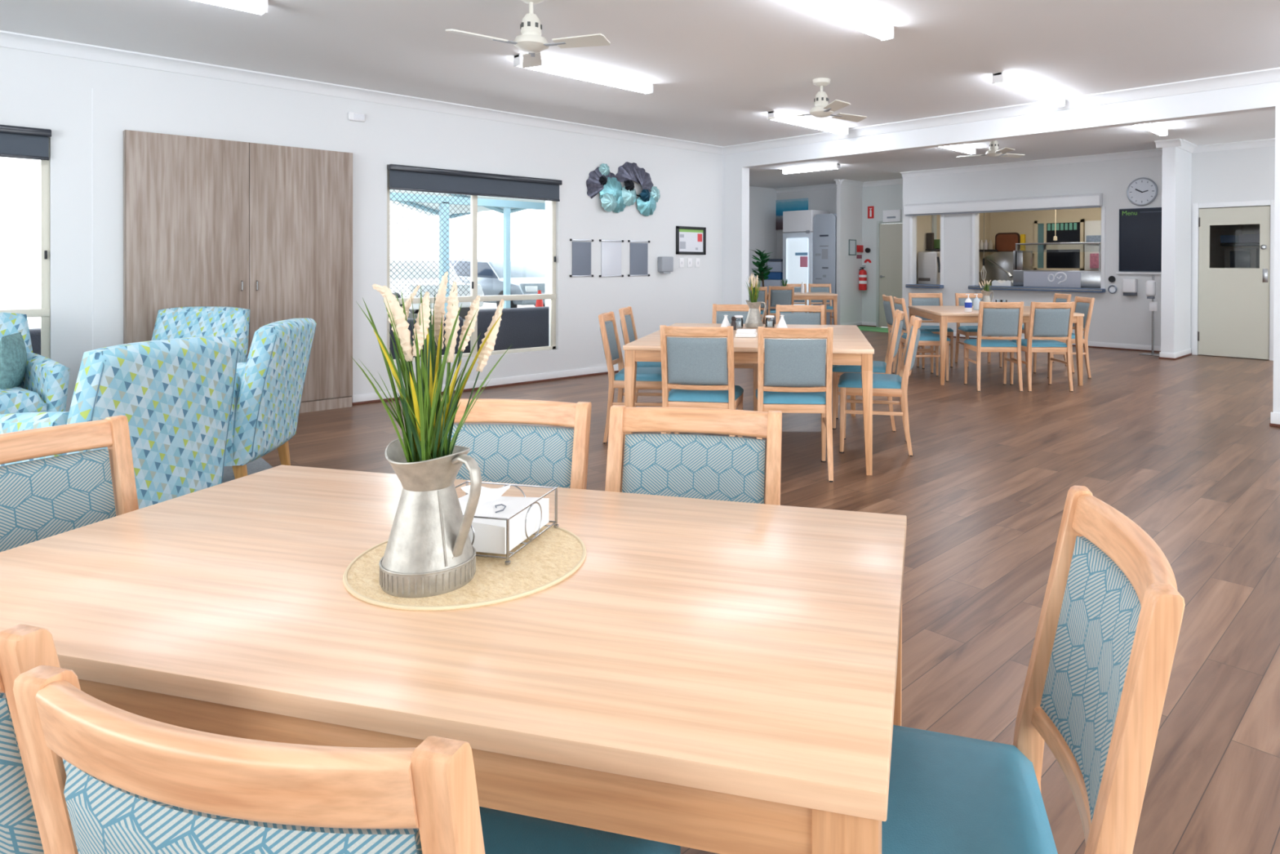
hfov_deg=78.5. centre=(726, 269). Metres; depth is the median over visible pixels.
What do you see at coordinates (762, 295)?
dining chair
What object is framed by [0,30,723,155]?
trim
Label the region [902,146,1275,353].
wall
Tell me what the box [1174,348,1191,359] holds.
baseboard
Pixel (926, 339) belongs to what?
dining chair
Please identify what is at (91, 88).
trim
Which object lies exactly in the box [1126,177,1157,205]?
wall clock
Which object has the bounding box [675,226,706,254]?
picture frame
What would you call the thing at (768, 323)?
glass jar
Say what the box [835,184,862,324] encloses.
wall
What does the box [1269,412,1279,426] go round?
baseboard
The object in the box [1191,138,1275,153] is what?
trim
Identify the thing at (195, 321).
armchair
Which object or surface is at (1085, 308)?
dining chair
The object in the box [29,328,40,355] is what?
outdoor sofa
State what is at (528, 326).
outdoor sofa
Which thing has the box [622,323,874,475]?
dining table
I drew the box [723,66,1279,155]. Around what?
trim
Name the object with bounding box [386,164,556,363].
window
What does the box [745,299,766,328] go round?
jug
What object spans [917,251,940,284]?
dishwasher
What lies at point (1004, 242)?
serving tray
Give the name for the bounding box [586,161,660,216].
wall sculpture
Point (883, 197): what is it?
wall
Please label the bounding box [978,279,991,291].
artificial grass
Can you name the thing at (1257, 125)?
ceiling
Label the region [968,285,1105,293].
sill
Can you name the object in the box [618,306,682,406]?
dining chair
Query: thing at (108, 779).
dining chair
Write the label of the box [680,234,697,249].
print
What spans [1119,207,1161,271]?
blackboard
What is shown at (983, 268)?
cord
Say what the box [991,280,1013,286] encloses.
cups
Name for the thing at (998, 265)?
hood
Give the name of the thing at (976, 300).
pump bottle
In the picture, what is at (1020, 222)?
wall
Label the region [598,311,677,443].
dining chair
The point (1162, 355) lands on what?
baseboard
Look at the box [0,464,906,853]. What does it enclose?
dining table
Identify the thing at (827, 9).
light
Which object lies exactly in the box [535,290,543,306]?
traffic cone
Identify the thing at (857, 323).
baseboard
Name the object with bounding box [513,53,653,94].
light
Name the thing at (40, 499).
dining chair
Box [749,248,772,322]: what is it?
leaf plant
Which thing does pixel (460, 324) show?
outdoor sofa
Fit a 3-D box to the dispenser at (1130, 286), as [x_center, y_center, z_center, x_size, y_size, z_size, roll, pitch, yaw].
[5.954,0.262,11.465,0.186,0.250,0.110,1,1,44]
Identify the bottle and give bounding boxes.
[800,281,804,293]
[964,293,972,311]
[973,293,980,310]
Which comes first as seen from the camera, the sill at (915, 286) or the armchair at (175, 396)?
the armchair at (175, 396)
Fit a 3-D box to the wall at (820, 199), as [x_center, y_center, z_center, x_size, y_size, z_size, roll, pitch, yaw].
[1.873,-0.317,16.660,2.171,2.930,0.120,1,1,44]
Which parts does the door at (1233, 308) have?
push plate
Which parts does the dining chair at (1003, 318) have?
leg, rail, leg, seat, rail, rail, rail, leg, leg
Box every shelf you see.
[925,248,940,250]
[978,249,997,252]
[1015,241,1101,244]
[1220,242,1259,245]
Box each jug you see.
[378,438,481,597]
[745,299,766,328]
[980,289,993,308]
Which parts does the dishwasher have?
lever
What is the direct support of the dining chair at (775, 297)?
on the floor
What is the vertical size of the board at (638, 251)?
0.426 m
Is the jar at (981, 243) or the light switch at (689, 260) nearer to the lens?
the light switch at (689, 260)
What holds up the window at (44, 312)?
in the wall at (38, 90)
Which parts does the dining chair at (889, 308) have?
rail, leg, leg, seat, leg, leg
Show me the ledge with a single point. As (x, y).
(1125, 273)
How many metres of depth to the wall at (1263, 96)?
7.72 m
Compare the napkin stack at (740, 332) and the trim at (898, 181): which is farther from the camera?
the trim at (898, 181)
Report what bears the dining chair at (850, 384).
on the floor
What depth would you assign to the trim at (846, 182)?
15.55 m
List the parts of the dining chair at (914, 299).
leg, leg, rail, rail, seat, rail, leg, leg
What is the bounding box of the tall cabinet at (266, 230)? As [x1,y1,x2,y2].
[123,129,352,413]
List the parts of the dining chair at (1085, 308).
leg, leg, seat, rail, leg, rail, leg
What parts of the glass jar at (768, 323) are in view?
lid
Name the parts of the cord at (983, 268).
cord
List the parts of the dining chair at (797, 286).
rail, leg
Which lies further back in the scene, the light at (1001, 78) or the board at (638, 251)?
the board at (638, 251)
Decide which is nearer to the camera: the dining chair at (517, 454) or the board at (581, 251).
the dining chair at (517, 454)
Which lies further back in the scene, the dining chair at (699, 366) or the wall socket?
the wall socket
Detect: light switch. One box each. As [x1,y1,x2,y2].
[679,257,684,267]
[687,257,692,267]
[695,257,699,267]
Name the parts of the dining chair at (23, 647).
rail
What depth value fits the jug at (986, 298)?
8.91 m
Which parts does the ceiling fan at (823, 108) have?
blade, motor, blade, blade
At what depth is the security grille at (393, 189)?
7.45 m
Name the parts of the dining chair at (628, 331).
leg, rail, leg, seat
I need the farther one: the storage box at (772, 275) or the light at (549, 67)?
the storage box at (772, 275)
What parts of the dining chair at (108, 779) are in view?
leg, rail, leg, seat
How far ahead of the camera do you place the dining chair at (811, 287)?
14.62 m
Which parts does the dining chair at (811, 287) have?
leg, rail, rail, leg, seat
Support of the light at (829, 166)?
attached to the ceiling at (1257, 125)
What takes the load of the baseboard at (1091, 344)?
attached to the wall at (1117, 317)
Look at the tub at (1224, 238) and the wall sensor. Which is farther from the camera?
the tub at (1224, 238)
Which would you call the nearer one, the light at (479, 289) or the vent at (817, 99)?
the vent at (817, 99)
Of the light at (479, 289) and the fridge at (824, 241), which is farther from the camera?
the light at (479, 289)
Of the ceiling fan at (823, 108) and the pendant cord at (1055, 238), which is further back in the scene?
the pendant cord at (1055, 238)
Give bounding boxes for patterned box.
[1086,235,1101,242]
[1089,253,1101,268]
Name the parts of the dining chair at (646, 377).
rail, leg, leg, rail, rail, seat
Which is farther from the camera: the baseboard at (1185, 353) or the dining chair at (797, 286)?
the dining chair at (797, 286)
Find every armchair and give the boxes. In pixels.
[0,312,69,413]
[0,336,239,509]
[151,306,249,362]
[222,318,316,479]
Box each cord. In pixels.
[980,213,986,280]
[1053,209,1057,240]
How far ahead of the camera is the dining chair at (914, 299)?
9.97 m
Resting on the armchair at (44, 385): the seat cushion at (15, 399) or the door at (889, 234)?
the seat cushion at (15, 399)
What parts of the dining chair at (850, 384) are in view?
leg, leg, seat, rail, leg, leg, rail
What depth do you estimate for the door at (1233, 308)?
10.62 m
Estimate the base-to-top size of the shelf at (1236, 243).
0.041 m
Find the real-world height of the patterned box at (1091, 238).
0.152 m
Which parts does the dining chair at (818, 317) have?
leg, rail, leg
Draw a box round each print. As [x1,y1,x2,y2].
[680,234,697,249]
[795,252,807,255]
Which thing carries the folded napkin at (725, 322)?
on the dining table at (851, 346)
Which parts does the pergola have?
post, post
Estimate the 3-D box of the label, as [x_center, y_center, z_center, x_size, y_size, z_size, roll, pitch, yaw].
[2.707,-0.259,15.820,0.010,0.076,0.172,1,1,44]
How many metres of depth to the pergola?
13.80 m
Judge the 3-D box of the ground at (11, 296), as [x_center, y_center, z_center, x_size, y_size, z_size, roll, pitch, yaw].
[-20.828,1.152,26.907,52.704,0.200,70.000,1,1,44]
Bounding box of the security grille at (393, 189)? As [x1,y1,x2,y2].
[390,189,470,297]
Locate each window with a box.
[0,137,50,358]
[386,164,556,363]
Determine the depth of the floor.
4.03 m
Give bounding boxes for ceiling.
[0,0,1279,146]
[749,109,1275,188]
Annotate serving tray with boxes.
[995,232,1020,252]
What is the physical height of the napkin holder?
0.077 m
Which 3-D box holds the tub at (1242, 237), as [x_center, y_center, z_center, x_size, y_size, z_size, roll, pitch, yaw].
[8.216,-0.481,12.168,0.268,0.134,0.300,1,1,44]
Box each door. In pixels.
[875,220,902,327]
[1191,200,1274,360]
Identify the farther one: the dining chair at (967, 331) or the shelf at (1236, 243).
the shelf at (1236, 243)
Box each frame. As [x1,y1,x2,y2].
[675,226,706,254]
[848,239,856,255]
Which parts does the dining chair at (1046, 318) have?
leg, rail, leg, seat, rail, rail, leg, rail, leg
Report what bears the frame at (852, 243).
attached to the wall at (849, 197)
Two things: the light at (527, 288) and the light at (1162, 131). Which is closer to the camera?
the light at (1162, 131)
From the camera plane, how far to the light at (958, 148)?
10.89 m
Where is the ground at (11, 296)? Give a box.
[0,284,535,328]
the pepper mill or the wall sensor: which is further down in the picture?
the pepper mill
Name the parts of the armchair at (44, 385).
backrest, arm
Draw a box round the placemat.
[342,524,586,611]
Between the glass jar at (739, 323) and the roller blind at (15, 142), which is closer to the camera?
the roller blind at (15, 142)
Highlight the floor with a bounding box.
[261,323,1279,853]
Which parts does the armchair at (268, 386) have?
arm, leg, arm, leg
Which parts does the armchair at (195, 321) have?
arm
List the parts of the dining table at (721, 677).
leg, leg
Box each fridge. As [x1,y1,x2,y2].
[782,209,830,312]
[813,213,836,324]
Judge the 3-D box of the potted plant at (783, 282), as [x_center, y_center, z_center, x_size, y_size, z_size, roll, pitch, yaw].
[1.027,0.285,13.661,0.139,0.255,0.139,1,1,44]
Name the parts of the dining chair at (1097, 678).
seat, leg, rail, rail, leg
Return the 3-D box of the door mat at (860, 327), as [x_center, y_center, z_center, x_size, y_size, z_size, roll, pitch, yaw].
[2.874,1.156,15.072,1.200,0.012,0.830,1,1,44]
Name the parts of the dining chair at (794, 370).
leg, seat, rail, rail, rail, leg, leg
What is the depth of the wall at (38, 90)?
6.92 m
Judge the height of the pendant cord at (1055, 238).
1.226 m
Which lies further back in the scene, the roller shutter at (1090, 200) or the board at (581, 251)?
the roller shutter at (1090, 200)
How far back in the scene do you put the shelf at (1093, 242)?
12.53 m
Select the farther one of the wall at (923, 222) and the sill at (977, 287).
the wall at (923, 222)
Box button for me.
[865,248,870,253]
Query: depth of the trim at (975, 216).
13.19 m
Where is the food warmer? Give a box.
[1013,241,1101,288]
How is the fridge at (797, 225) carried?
on the floor
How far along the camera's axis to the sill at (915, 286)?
13.75 m
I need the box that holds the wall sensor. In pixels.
[347,111,364,122]
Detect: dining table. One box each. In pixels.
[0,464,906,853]
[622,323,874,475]
[766,292,837,324]
[907,305,1084,385]
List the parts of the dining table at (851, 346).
leg, leg, leg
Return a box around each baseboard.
[351,364,618,404]
[840,321,862,326]
[862,321,875,326]
[946,332,1160,352]
[1158,351,1175,359]
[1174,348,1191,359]
[1269,412,1279,426]
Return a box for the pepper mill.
[730,315,736,329]
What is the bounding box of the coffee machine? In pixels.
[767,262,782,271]
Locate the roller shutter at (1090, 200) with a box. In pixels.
[903,193,1102,216]
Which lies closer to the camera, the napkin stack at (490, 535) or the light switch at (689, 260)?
the napkin stack at (490, 535)
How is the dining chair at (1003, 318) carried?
on the floor
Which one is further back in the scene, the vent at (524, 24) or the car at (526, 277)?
the car at (526, 277)
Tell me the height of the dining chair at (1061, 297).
0.893 m
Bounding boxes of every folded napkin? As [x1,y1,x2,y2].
[720,315,730,326]
[776,315,787,328]
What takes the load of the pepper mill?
on the dining table at (851, 346)
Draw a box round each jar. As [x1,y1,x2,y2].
[733,315,742,328]
[765,315,774,327]
[979,240,983,249]
[983,240,988,249]
[988,240,992,249]
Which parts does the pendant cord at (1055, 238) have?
cord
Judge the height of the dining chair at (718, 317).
0.893 m
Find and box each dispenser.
[657,256,673,273]
[1122,278,1137,295]
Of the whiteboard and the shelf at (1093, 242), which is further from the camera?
the shelf at (1093, 242)
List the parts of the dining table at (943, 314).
leg, leg, leg, leg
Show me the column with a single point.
(1176, 173)
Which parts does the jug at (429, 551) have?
handle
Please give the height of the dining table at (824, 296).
0.750 m
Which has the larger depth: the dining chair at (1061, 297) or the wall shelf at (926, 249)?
the wall shelf at (926, 249)
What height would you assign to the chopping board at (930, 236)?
0.300 m
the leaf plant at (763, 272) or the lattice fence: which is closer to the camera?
the leaf plant at (763, 272)
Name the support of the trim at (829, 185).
attached to the wall at (820, 199)
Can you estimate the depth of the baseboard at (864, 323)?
15.78 m
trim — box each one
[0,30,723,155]
[91,88,93,350]
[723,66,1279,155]
[773,183,836,192]
[834,179,840,184]
[840,179,863,186]
[862,178,902,186]
[900,148,1162,177]
[909,214,943,284]
[971,206,1105,288]
[1154,138,1181,148]
[1176,138,1197,152]
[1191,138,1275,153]
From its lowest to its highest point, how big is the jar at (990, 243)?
0.200 m
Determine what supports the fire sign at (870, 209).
attached to the wall at (883, 197)
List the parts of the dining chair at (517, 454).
rail, leg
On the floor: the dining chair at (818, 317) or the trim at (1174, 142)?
the dining chair at (818, 317)
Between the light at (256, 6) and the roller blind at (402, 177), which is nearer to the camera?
the light at (256, 6)
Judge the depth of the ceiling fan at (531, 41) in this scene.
4.35 m
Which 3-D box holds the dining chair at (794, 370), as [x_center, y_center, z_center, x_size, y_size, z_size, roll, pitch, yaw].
[0.404,0.774,4.691,0.454,0.893,0.555,0,0,2]
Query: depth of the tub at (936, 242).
14.72 m
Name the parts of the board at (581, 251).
rail, rail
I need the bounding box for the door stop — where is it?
[1108,275,1115,282]
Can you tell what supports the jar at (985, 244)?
on the wall shelf at (981, 251)
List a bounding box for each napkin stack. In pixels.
[457,484,548,554]
[735,328,756,337]
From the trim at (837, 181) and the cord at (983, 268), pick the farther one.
the trim at (837, 181)
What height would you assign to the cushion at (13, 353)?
0.340 m
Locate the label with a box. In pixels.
[856,254,862,258]
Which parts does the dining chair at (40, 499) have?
rail, leg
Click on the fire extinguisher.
(863, 273)
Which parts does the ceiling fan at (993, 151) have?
blade, motor, blade, blade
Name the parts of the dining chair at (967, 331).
leg, rail, leg, seat, rail, rail, leg, leg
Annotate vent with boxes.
[520,21,542,29]
[813,97,828,102]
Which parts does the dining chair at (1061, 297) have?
leg, rail, leg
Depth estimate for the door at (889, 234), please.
15.48 m
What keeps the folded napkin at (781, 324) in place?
on the dining table at (851, 346)
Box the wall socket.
[1107,284,1117,293]
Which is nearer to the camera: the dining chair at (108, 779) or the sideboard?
the dining chair at (108, 779)
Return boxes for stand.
[1138,275,1159,355]
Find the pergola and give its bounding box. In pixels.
[390,189,545,316]
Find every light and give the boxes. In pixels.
[191,0,267,16]
[468,287,482,293]
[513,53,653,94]
[524,285,537,292]
[767,111,848,135]
[779,0,893,41]
[782,163,839,173]
[940,144,975,154]
[991,71,1065,107]
[1135,123,1168,136]
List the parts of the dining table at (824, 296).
leg, leg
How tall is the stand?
1.120 m
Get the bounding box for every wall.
[0,46,723,411]
[545,81,1279,413]
[748,186,777,286]
[776,188,836,262]
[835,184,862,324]
[862,183,937,322]
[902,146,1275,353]
[916,212,990,284]
[990,205,1267,271]
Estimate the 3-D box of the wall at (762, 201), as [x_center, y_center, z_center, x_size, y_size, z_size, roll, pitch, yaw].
[-0.899,-0.318,15.279,0.120,2.930,5.911,1,1,44]
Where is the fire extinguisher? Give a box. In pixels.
[858,266,866,290]
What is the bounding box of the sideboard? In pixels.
[759,279,782,323]
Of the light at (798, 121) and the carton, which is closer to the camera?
the light at (798, 121)
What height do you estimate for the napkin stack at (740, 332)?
0.050 m
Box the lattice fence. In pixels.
[390,258,484,318]
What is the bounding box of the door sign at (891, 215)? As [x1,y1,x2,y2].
[882,209,901,222]
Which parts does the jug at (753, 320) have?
handle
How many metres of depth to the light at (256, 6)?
4.44 m
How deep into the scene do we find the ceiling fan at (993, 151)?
9.85 m
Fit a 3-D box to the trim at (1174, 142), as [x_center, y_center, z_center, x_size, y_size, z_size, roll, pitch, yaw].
[5.896,-1.682,10.378,0.300,0.090,0.090,1,1,44]
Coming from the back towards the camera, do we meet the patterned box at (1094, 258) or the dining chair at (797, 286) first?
the patterned box at (1094, 258)
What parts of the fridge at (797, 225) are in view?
bright pane, panel, door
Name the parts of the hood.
spray arm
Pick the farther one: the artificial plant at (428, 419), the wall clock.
the wall clock
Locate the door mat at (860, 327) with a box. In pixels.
[857,325,888,332]
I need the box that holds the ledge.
[1116,271,1161,274]
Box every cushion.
[0,332,26,389]
[0,386,46,413]
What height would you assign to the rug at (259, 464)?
0.006 m
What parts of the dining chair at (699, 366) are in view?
leg, rail, rail, rail, seat, leg, rail, leg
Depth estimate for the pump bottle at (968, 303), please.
8.29 m
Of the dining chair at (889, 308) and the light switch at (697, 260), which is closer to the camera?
the dining chair at (889, 308)
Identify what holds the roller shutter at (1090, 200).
attached to the wall at (1117, 317)
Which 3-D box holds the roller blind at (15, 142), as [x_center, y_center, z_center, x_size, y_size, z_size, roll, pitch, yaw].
[-5.314,-0.855,4.678,0.066,0.211,1.899,1,1,44]
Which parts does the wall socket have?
plate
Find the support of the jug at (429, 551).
on the placemat
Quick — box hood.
[982,251,1013,285]
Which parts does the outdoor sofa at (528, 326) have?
arm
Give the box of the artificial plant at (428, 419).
[352,271,510,462]
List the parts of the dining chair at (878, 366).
leg, leg, seat, rail, leg, leg, rail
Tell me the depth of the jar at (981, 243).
16.19 m
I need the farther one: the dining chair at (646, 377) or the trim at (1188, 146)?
the trim at (1188, 146)
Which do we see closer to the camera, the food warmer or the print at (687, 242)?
the print at (687, 242)
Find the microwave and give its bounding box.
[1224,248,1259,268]
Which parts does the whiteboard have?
rail, rail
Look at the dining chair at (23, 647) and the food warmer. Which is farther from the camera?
the food warmer
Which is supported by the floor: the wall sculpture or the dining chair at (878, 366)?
the dining chair at (878, 366)
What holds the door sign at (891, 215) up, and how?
attached to the wall at (883, 197)
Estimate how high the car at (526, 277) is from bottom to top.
1.438 m
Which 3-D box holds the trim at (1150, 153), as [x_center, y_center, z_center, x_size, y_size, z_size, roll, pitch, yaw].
[4.799,-1.700,12.581,4.473,0.090,0.090,1,1,44]
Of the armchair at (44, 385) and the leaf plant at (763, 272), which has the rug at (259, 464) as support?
the armchair at (44, 385)
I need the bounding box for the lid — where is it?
[768,258,782,261]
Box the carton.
[1020,234,1025,250]
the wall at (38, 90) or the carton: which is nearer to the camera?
the wall at (38, 90)
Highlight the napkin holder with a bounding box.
[454,480,558,564]
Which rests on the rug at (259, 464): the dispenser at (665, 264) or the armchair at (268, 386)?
the armchair at (268, 386)
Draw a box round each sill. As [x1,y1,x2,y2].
[905,284,943,288]
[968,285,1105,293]
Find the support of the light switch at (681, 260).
attached to the wall at (38, 90)
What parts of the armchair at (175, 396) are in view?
arm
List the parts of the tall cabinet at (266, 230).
door, door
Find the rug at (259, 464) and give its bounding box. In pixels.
[221,457,273,483]
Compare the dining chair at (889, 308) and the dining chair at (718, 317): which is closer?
the dining chair at (718, 317)
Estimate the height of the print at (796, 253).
0.060 m
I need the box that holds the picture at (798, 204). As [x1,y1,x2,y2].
[775,198,808,230]
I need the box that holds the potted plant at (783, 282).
[781,279,787,290]
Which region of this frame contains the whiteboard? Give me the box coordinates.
[599,239,623,277]
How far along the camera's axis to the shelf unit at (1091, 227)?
14.94 m
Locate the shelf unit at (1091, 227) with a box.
[1084,220,1101,270]
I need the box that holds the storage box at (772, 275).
[766,271,782,279]
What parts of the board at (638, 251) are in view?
rail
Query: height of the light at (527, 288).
0.140 m
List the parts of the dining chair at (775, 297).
leg, seat, rail, leg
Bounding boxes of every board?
[569,238,593,276]
[627,240,649,276]
[926,232,933,248]
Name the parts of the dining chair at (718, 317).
leg, rail, rail, leg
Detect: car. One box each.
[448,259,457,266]
[453,258,545,307]
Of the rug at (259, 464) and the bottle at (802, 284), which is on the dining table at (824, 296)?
the bottle at (802, 284)
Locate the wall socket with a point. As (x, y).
(1112, 289)
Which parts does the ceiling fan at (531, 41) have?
blade, motor, blade, blade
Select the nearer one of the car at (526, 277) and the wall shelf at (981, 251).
the wall shelf at (981, 251)
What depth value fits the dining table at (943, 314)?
8.10 m
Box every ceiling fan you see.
[445,0,610,67]
[767,77,866,122]
[955,140,1024,158]
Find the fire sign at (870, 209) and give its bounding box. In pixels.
[867,205,874,218]
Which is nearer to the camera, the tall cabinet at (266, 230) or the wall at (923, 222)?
the tall cabinet at (266, 230)
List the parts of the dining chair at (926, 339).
rail, leg, rail, leg, seat, rail, leg, leg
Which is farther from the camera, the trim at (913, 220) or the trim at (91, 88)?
the trim at (913, 220)
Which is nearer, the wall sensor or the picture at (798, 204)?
the wall sensor
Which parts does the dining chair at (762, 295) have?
rail, leg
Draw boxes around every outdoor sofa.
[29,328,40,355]
[389,316,462,359]
[462,306,549,353]
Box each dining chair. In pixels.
[0,414,138,551]
[0,623,60,853]
[13,665,680,853]
[441,397,591,489]
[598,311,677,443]
[604,404,782,505]
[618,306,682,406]
[659,324,743,437]
[706,303,760,411]
[748,286,767,324]
[755,326,833,482]
[764,285,794,322]
[772,304,826,404]
[784,283,811,312]
[808,283,837,324]
[832,309,904,431]
[838,315,922,456]
[881,484,1185,853]
[882,294,933,373]
[893,296,950,382]
[908,293,953,367]
[955,293,1002,367]
[964,301,1023,391]
[1009,302,1075,391]
[1022,293,1071,366]
[1033,296,1094,378]
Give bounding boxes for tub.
[933,239,940,248]
[1220,235,1239,243]
[1239,234,1259,242]
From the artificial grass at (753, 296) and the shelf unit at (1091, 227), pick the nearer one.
the artificial grass at (753, 296)
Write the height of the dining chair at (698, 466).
0.893 m
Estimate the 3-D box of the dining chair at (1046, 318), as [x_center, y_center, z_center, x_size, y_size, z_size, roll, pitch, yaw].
[3.208,0.763,7.900,0.454,0.893,0.555,0,0,-3]
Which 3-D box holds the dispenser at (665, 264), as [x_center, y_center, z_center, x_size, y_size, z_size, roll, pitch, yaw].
[-0.738,-0.053,9.446,0.090,0.202,0.188,1,1,44]
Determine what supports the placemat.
on the dining table at (721, 677)
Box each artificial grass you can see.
[745,273,760,302]
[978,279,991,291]
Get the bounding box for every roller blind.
[0,124,51,160]
[387,164,562,201]
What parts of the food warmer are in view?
panel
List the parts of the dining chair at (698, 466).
leg, rail, leg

